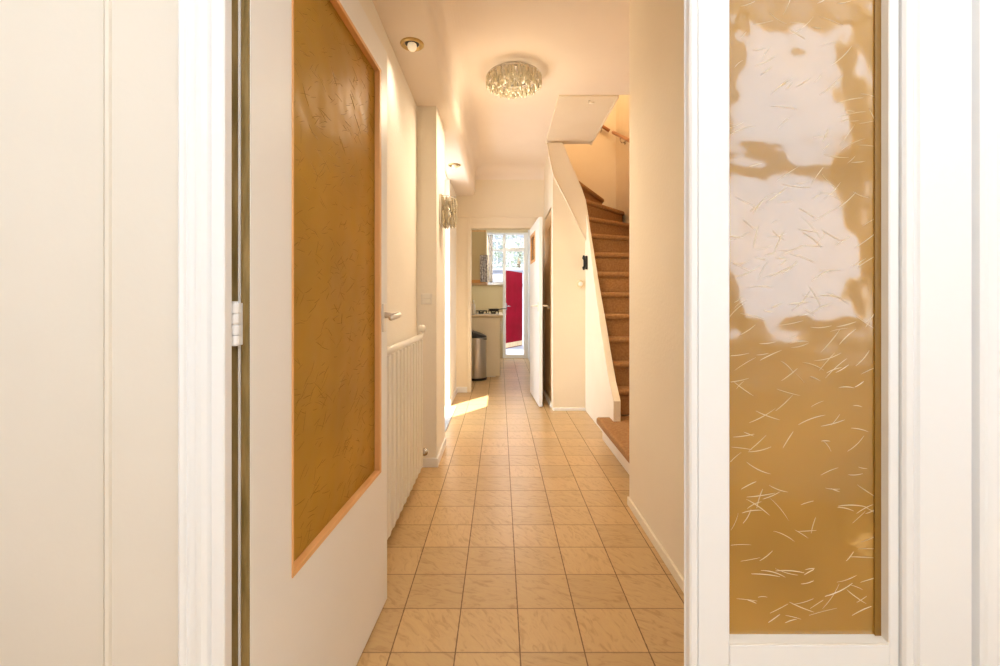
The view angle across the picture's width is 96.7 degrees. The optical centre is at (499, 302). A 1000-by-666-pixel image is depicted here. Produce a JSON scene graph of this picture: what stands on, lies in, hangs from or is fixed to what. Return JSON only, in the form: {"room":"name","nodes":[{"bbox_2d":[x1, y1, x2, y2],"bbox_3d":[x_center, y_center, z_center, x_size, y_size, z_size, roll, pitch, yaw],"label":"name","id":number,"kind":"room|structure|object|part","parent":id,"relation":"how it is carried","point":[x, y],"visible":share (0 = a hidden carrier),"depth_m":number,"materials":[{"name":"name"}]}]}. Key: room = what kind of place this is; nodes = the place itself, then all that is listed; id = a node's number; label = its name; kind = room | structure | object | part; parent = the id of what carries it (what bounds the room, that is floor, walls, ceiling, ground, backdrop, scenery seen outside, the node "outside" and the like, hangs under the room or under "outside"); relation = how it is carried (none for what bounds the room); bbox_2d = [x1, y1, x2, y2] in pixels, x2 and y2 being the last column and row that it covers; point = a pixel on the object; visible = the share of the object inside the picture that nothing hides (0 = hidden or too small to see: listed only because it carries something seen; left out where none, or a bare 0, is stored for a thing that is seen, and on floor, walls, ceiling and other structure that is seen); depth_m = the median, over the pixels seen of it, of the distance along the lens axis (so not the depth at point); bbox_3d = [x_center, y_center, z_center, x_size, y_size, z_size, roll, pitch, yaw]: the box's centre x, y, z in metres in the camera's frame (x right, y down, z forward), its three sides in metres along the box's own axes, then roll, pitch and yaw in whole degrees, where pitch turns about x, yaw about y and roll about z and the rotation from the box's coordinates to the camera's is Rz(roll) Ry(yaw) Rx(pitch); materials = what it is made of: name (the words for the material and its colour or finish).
{"room":"entrance hallway","nodes":[
{"label":"entrance hallway","id":0,"kind":"room"},
{"bbox_2d":[359,0,455,405],"bbox_3d":[-0.678,-0.280,3.230,0.283,2.760,4.740,0,0,0],"label":"wall","id":1,"kind":"structure","parent":0,"point":[401,105],"depth_m":2.57,"materials":[{"name":"paint"}]},
{"bbox_2d":[387,325,427,538],"bbox_3d":[-0.506,0.620,2.284,0.097,0.960,1.149,0,0,0],"label":"radiator","id":2,"kind":"object","parent":1,"relation":"attached to","point":[405,450],"visible":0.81,"depth_m":2.21,"materials":[{"name":"white metal"}]},
{"bbox_2d":[450,387,456,405],"bbox_3d":[-0.532,1.065,5.110,0.015,0.070,0.700,0,0,0],"label":"baseboard","id":3,"kind":"structure","parent":1,"relation":"attached to","point":[455,390],"depth_m":5.02,"materials":[{"name":"white paint"}]},
{"bbox_2d":[417,106,444,457],"bbox_3d":[-0.492,-0.115,3.208,0.135,2.430,0.445,0,0,0],"label":"wall","id":4,"kind":"structure","parent":0,"point":[430,130],"depth_m":2.98,"materials":[{"name":"paint"}]},
{"bbox_2d":[421,294,431,303],"bbox_3d":[-0.492,-0.027,2.978,0.072,0.072,0.013,0,0,0],"label":"light switch","id":5,"kind":"object","parent":4,"relation":"attached to","point":[425,298],"visible":1,"depth_m":2.97,"materials":[{"name":"white plastic"}]},
{"bbox_2d":[423,438,445,466],"bbox_3d":[-0.485,1.070,3.208,0.141,0.060,0.465,0,0,0],"label":"baseboard","id":6,"kind":"structure","parent":4,"relation":"attached to","point":[427,462],"depth_m":2.98,"materials":[{"name":"white paint"}]},
{"bbox_2d":[439,194,456,228],"bbox_3d":[-0.366,-0.655,3.200,0.118,0.220,0.194,0,0,0],"label":"wall light","id":7,"kind":"object","parent":4,"relation":"attached to","point":[447,206],"visible":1,"depth_m":3.12,"materials":[{"name":"silver metal"}]},
{"bbox_3d":[-0.416,-0.657,3.200,0.018,0.215,0.170,0,0,0],"label":"plate","id":8,"kind":"part","parent":7,"relation":"part of","materials":[{"name":"silver metal"}]},
{"bbox_2d":[0,0,999,665],"bbox_3d":[0.425,-0.280,0.814,4.050,2.760,0.093,0,0,0],"label":"wall","id":9,"kind":"structure","parent":0,"point":[89,88],"depth_m":0.77,"materials":[{"name":"beige paint"}]},
{"bbox_2d":[178,0,231,665],"bbox_3d":[-0.515,0.070,0.809,0.082,2.060,0.101,0,0,0],"label":"frame","id":10,"kind":"object","parent":9,"relation":"attached to","point":[204,26],"visible":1,"depth_m":0.77,"materials":[{"name":"white paint"}]},
{"bbox_2d":[232,0,401,665],"bbox_3d":[-0.479,0.084,1.218,0.183,2.008,0.851,0,0,6],"label":"door","id":11,"kind":"structure","parent":9,"relation":"in","point":[310,314],"depth_m":1.05,"materials":[{"name":"white paint"}]},
{"bbox_3d":[-0.454,-0.112,1.264,0.006,1.402,0.593,0,0,3],"label":"glass pane","id":12,"kind":"part","parent":11,"relation":"part of","materials":[{"name":"brown"}]},
{"bbox_3d":[-0.415,0.053,1.597,0.006,0.100,0.034,0,0,3],"label":"handle","id":13,"kind":"part","parent":11,"relation":"part of","materials":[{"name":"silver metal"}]},
{"bbox_3d":[-0.383,0.045,1.548,0.068,0.028,0.118,0,0,3],"label":"lever","id":14,"kind":"part","parent":11,"relation":"part of","materials":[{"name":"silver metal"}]},
{"bbox_2d":[684,0,897,665],"bbox_3d":[0.517,0.079,0.801,0.372,2.018,0.047,0,0,0],"label":"sidelight window","id":15,"kind":"structure","parent":9,"relation":"in","point":[791,106],"depth_m":0.80,"materials":[{"name":"white paint"}]},
{"bbox_3d":[0.546,-0.126,0.803,0.277,1.448,0.005,0,0,0],"label":"glass pane","id":16,"kind":"part","parent":15,"relation":"part of","materials":[{"name":"brown"}]},
{"bbox_2d":[456,180,543,391],"bbox_3d":[0.020,-0.280,5.535,1.160,2.760,0.130,0,0,0],"label":"wall","id":17,"kind":"structure","parent":0,"point":[491,197],"depth_m":5.47,"materials":[{"name":"paint"}]},
{"bbox_2d":[457,387,466,392],"bbox_3d":[-0.463,1.065,5.466,0.124,0.070,0.018,0,0,0],"label":"baseboard","id":18,"kind":"structure","parent":17,"relation":"attached to","point":[459,389],"depth_m":5.46,"materials":[{"name":"white paint"}]},
{"bbox_2d":[457,216,542,392],"bbox_3d":[-0.013,0.018,5.463,1.085,2.165,0.023,0,0,0],"label":"trim","id":19,"kind":"structure","parent":17,"relation":"attached to","point":[469,225],"depth_m":5.46,"materials":[{"name":"paint"}]},
{"bbox_2d":[475,165,544,179],"bbox_3d":[0.117,-1.560,5.392,0.845,0.200,0.176,0,0,0],"label":"beam","id":20,"kind":"structure","parent":17,"relation":"attached to","point":[484,172],"depth_m":5.43,"materials":[{"name":"paint"}]},
{"bbox_2d":[472,230,527,357],"bbox_3d":[-0.013,-0.230,8.900,1.135,2.660,0.100,0,0,0],"label":"wall","id":21,"kind":"structure","parent":0,"point":[485,297],"depth_m":8.85,"materials":[{"name":"beige paint"}]},
{"bbox_2d":[487,233,504,282],"bbox_3d":[-0.220,-0.882,8.703,0.640,0.964,0.042,0,0,0],"label":"curtain","id":22,"kind":"object","parent":21,"relation":"hanging from","point":[490,237],"visible":0.29,"depth_m":8.69,"materials":[{"name":"white fabric"}]},
{"bbox_2d":[487,232,527,357],"bbox_3d":[-0.013,-0.150,8.860,1.135,2.500,0.140,0,0,0],"label":"window","id":23,"kind":"structure","parent":21,"relation":"in","point":[524,249],"depth_m":8.83,"materials":[{"name":"white paint"}]},
{"bbox_2d":[356,358,683,665],"bbox_3d":[0.375,1.160,3.950,4.150,0.120,9.900,0,0,0],"label":"floor","id":24,"kind":"structure","parent":0,"point":[524,545],"depth_m":1.92,"materials":[{"name":"tile"}]},
{"bbox_2d":[445,406,455,431],"bbox_3d":[-0.531,1.094,4.245,0.138,0.012,0.890,0,0,0],"label":"threshold","id":25,"kind":"object","parent":24,"relation":"on","point":[449,410],"visible":0.49,"depth_m":4.36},
{"bbox_2d":[472,330,486,380],"bbox_3d":[-0.345,0.739,6.420,0.321,0.723,0.321,0,0,0],"label":"trash can","id":26,"kind":"object","parent":24,"relation":"on","point":[479,339],"visible":0.65,"depth_m":6.28,"materials":[{"name":"silver metal"}]},
{"bbox_3d":[-0.345,0.454,6.420,0.308,0.153,0.308,0,0,0],"label":"lid","id":27,"kind":"part","parent":26,"relation":"part of","materials":[{"name":"black plastic"}]},
{"bbox_2d":[472,318,501,376],"bbox_3d":[-0.275,0.660,7.711,0.605,0.880,2.218,0,0,0],"label":"base cabinet","id":28,"kind":"object","parent":24,"relation":"on","point":[490,327],"visible":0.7,"depth_m":6.60,"materials":[{"name":"beige laminate"}]},
{"bbox_2d":[472,312,502,317],"bbox_3d":[-0.268,0.200,7.710,0.625,0.040,2.260,0,0,0],"label":"countertop","id":29,"kind":"structure","parent":28,"relation":"on","point":[500,315],"depth_m":6.58,"materials":[{"name":"beige laminate"}]},
{"bbox_2d":[472,300,474,314],"bbox_3d":[-0.405,0.068,6.800,0.060,0.225,0.060,0,0,0],"label":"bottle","id":30,"kind":"object","parent":29,"relation":"on","point":[473,303],"visible":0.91,"depth_m":6.77,"materials":[{"name":"white plastic"}]},
{"bbox_2d":[475,310,498,313],"bbox_3d":[-0.215,0.151,7.350,0.410,0.058,0.540,0,0,0],"label":"gas hob","id":31,"kind":"object","parent":29,"relation":"in","point":[482,312],"visible":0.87,"depth_m":7.29,"materials":[{"name":"metal"}]},
{"bbox_2d":[547,143,628,473],"bbox_3d":[0.984,-0.261,4.092,1.022,2.722,3.314,0,0,0],"label":"staircase","id":32,"kind":"structure","parent":24,"relation":"on","point":[605,233],"depth_m":4.24,"materials":[{"name":"paint"}]},
{"bbox_2d":[582,255,586,269],"bbox_3d":[0.845,-0.402,4.447,0.046,0.148,0.065,0,0,0],"label":"intercom","id":33,"kind":"object","parent":32,"relation":"attached to","point":[584,257],"visible":1,"depth_m":4.44,"materials":[{"name":"black plastic"}]},
{"bbox_2d":[528,155,551,407],"bbox_3d":[0.620,-0.280,6.785,0.160,2.760,4.330,0,0,0],"label":"wall","id":34,"kind":"structure","parent":0,"point":[547,171],"depth_m":5.28,"materials":[{"name":"paint"}]},
{"bbox_2d":[530,217,547,406],"bbox_3d":[0.407,0.091,5.064,0.179,1.993,0.786,0,0,-3],"label":"door","id":35,"kind":"structure","parent":34,"relation":"in","point":[536,304],"depth_m":4.87,"materials":[{"name":"white paint"}]},
{"bbox_2d":[543,211,550,407],"bbox_3d":[0.543,0.050,5.040,0.070,2.100,0.720,0,0,0],"label":"door","id":36,"kind":"structure","parent":34,"relation":"in","point":[547,392],"depth_m":5.03,"materials":[{"name":"brown wood"}]},
{"bbox_3d":[0.552,1.077,5.040,0.052,0.045,0.720,0,0,0],"label":"sill","id":37,"kind":"part","parent":36,"relation":"part of","materials":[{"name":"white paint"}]},
{"bbox_3d":[0.546,0.025,5.040,0.008,1.750,0.560,0,0,0],"label":"panel moulding","id":38,"kind":"part","parent":36,"relation":"part of","materials":[{"name":"brown wood"}]},
{"bbox_2d":[462,0,628,164],"bbox_3d":[0.515,-1.700,3.210,2.170,0.100,4.780,0,0,0],"label":"ceiling","id":39,"kind":"structure","parent":0,"point":[578,47],"depth_m":2.99,"materials":[{"name":"paint"}]},
{"bbox_2d":[372,0,482,195],"bbox_3d":[-0.381,-1.490,3.165,0.352,0.340,4.610,0,0,0],"label":"bulkhead","id":40,"kind":"object","parent":39,"relation":"attached to","point":[439,74],"visible":0.83,"depth_m":2.69,"materials":[{"name":"paint"}]},
{"bbox_2d":[400,37,423,51],"bbox_3d":[-0.448,-1.308,2.268,0.120,0.053,0.120,0,0,0],"label":"recessed light","id":41,"kind":"object","parent":40,"relation":"attached to","point":[411,44],"visible":1,"depth_m":2.25,"materials":[{"name":"gold metal"}]},
{"bbox_3d":[-0.448,-1.308,2.268,0.048,0.053,0.048,0,0,0],"label":"bulb","id":42,"kind":"part","parent":41,"relation":"part of","materials":[{"name":"white glass"}]},
{"bbox_2d":[448,163,460,168],"bbox_3d":[-0.437,-1.308,4.256,0.120,0.053,0.120,0,0,0],"label":"recessed light","id":43,"kind":"object","parent":40,"relation":"attached to","point":[453,165],"visible":1,"depth_m":4.24,"materials":[{"name":"gold metal"}]},
{"bbox_2d":[486,62,541,99],"bbox_3d":[0.099,-1.583,3.189,0.410,0.134,0.413,0,0,0],"label":"ceiling lamp","id":44,"kind":"object","parent":39,"relation":"attached to","point":[508,74],"visible":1,"depth_m":3.12,"materials":[{"name":"clear glass"}]},
{"bbox_3d":[0.100,-1.635,3.190,0.304,0.030,0.304,0,0,0],"label":"mount plate","id":45,"kind":"part","parent":44,"relation":"part of","materials":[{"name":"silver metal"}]},
{"bbox_3d":[0.100,-1.605,3.190,0.388,0.038,0.388,0,0,0],"label":"wire frame","id":46,"kind":"part","parent":44,"relation":"part of","materials":[{"name":"silver metal"}]},
{"bbox_2d":[545,95,618,144],"bbox_3d":[0.705,-1.642,4.064,0.479,0.076,1.063,0,0,0],"label":"ceiling hatch","id":47,"kind":"object","parent":39,"relation":"attached to","point":[576,119],"visible":0.81,"depth_m":3.93,"materials":[{"name":"paint"}]},
{"bbox_3d":[0.938,-1.654,4.064,0.012,0.052,1.063,0,0,0],"label":"edge trim","id":48,"kind":"part","parent":47,"relation":"part of","materials":[{"name":"paint"}]},
{"bbox_2d":[552,174,584,409],"bbox_3d":[0.706,-0.130,4.585,0.332,2.460,0.070,0,0,0],"label":"wall","id":49,"kind":"structure","parent":0,"point":[568,241],"depth_m":4.55,"materials":[{"name":"paint"}]},
{"bbox_2d":[553,408,584,410],"bbox_3d":[0.709,1.085,4.545,0.327,0.030,0.013,0,0,0],"label":"baseboard","id":50,"kind":"structure","parent":49,"relation":"attached to","point":[554,409],"depth_m":4.54,"materials":[{"name":"white paint"}]},
{"bbox_2d":[577,280,583,287],"bbox_3d":[0.820,-0.195,4.532,0.076,0.076,0.036,0,0,0],"label":"thermostat","id":51,"kind":"object","parent":49,"relation":"attached to","point":[580,283],"visible":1,"depth_m":4.53,"materials":[{"name":"beige plastic"}]},
{"bbox_2d":[564,104,615,208],"bbox_3d":[1.100,-1.300,5.825,1.000,4.800,0.150,0,0,0],"label":"wall","id":52,"kind":"structure","parent":0,"point":[594,165],"depth_m":5.75,"materials":[{"name":"paint"}]},
{"bbox_2d":[600,125,609,131],"bbox_3d":[1.310,-2.260,5.710,0.203,0.155,0.081,0,0,0],"label":"handrail","id":53,"kind":"object","parent":52,"relation":"attached to","point":[605,128],"visible":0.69,"depth_m":5.67,"materials":[{"name":"brown wood"}]},
{"bbox_2d":[616,95,628,222],"bbox_3d":[1.550,-1.300,4.138,0.100,4.800,3.423,0,0,0],"label":"wall","id":54,"kind":"structure","parent":0,"point":[622,104],"depth_m":5.45,"materials":[{"name":"paint"}]},
{"bbox_2d":[612,131,628,144],"bbox_3d":[1.460,-1.905,5.130,0.081,0.568,1.079,0,0,0],"label":"handrail","id":55,"kind":"object","parent":54,"relation":"attached to","point":[620,136],"visible":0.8,"depth_m":5.31,"materials":[{"name":"brown wood"}]},
{"bbox_2d":[629,0,683,577],"bbox_3d":[1.153,-0.280,1.643,0.895,2.760,1.567,0,0,0],"label":"wall","id":56,"kind":"structure","parent":0,"point":[656,27],"depth_m":2.00,"materials":[{"name":"paint"}]},
{"bbox_2d":[627,496,683,592],"bbox_3d":[0.700,1.077,1.651,0.012,0.045,1.562,0,0,0],"label":"baseboard","id":57,"kind":"structure","parent":56,"relation":"attached to","point":[674,571],"depth_m":1.95,"materials":[{"name":"cream paint"}]},
{"bbox_3d":[-0.640,-0.230,7.275,0.120,2.660,3.350,0,0,0],"label":"wall","id":58,"kind":"structure","parent":0,"visible":0},
{"bbox_2d":[472,230,488,284],"bbox_3d":[-0.376,-0.693,7.118,0.408,0.785,1.004,0,0,0],"label":"upper cabinet","id":59,"kind":"object","parent":58,"relation":"attached to","point":[479,237],"visible":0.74,"depth_m":6.62,"materials":[{"name":"beige laminate"}]},
{"bbox_2d":[480,255,487,281],"bbox_3d":[-0.240,-0.522,6.601,0.120,0.423,0.035,0,0,0],"label":"tea towel","id":60,"kind":"object","parent":59,"relation":"hanging from","point":[483,258],"visible":1,"depth_m":6.59,"materials":[{"name":"grey fabric"}]},
{"bbox_3d":[-0.206,-0.703,6.870,0.018,0.705,0.490,0,0,0],"label":"door","id":61,"kind":"part","parent":59,"relation":"part of","materials":[{"name":"beige laminate"}]},
{"label":"outside","id":62,"kind":"structure","parent":0,"visible":0},
{"bbox_2d":[506,336,522,353],"bbox_3d":[0.000,1.280,24.450,28.000,0.240,31.100,0,0,0],"label":"ground","id":63,"kind":"structure","parent":62,"point":[519,349],"depth_m":10.87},
{"bbox_2d":[493,268,522,335],"bbox_3d":[-0.600,-0.030,15.600,10.000,2.380,0.300,0,0,0],"label":"wall","id":64,"kind":"structure","parent":63,"relation":"on","point":[497,272],"depth_m":15.50,"materials":[{"name":"grey paint"}]},
{"bbox_2d":[493,235,522,267],"bbox_3d":[0.774,-1.481,18.193,2.795,5.290,2.230,0,0,0],"label":"tree","id":65,"kind":"object","parent":63,"relation":"on","point":[520,254],"visible":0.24,"depth_m":18.02,"materials":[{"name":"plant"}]},
{"bbox_2d":[493,235,522,267],"bbox_3d":[-0.400,-2.440,24.500,15.400,7.200,5.800,0,0,0],"label":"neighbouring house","id":66,"kind":"structure","parent":63,"relation":"on","point":[501,236],"depth_m":21.98,"materials":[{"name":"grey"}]},
{"bbox_3d":[-0.150,-2.475,21.995,0.720,1.130,0.030,0,0,0],"label":"pane","id":67,"kind":"part","parent":66,"relation":"part of","materials":[{"name":"clear glass"}]},
{"bbox_3d":[1.000,-2.475,21.995,0.720,1.130,0.030,0,0,0],"label":"pane","id":68,"kind":"part","parent":66,"relation":"part of","materials":[{"name":"clear glass"}]},
{"bbox_2d":[506,270,522,348],"bbox_3d":[0.381,0.165,11.715,0.110,1.990,1.062,0,0,28],"label":"door","id":69,"kind":"structure","parent":63,"relation":"on","point":[514,284],"depth_m":11.69,"materials":[{"name":"paint"}]}
]}

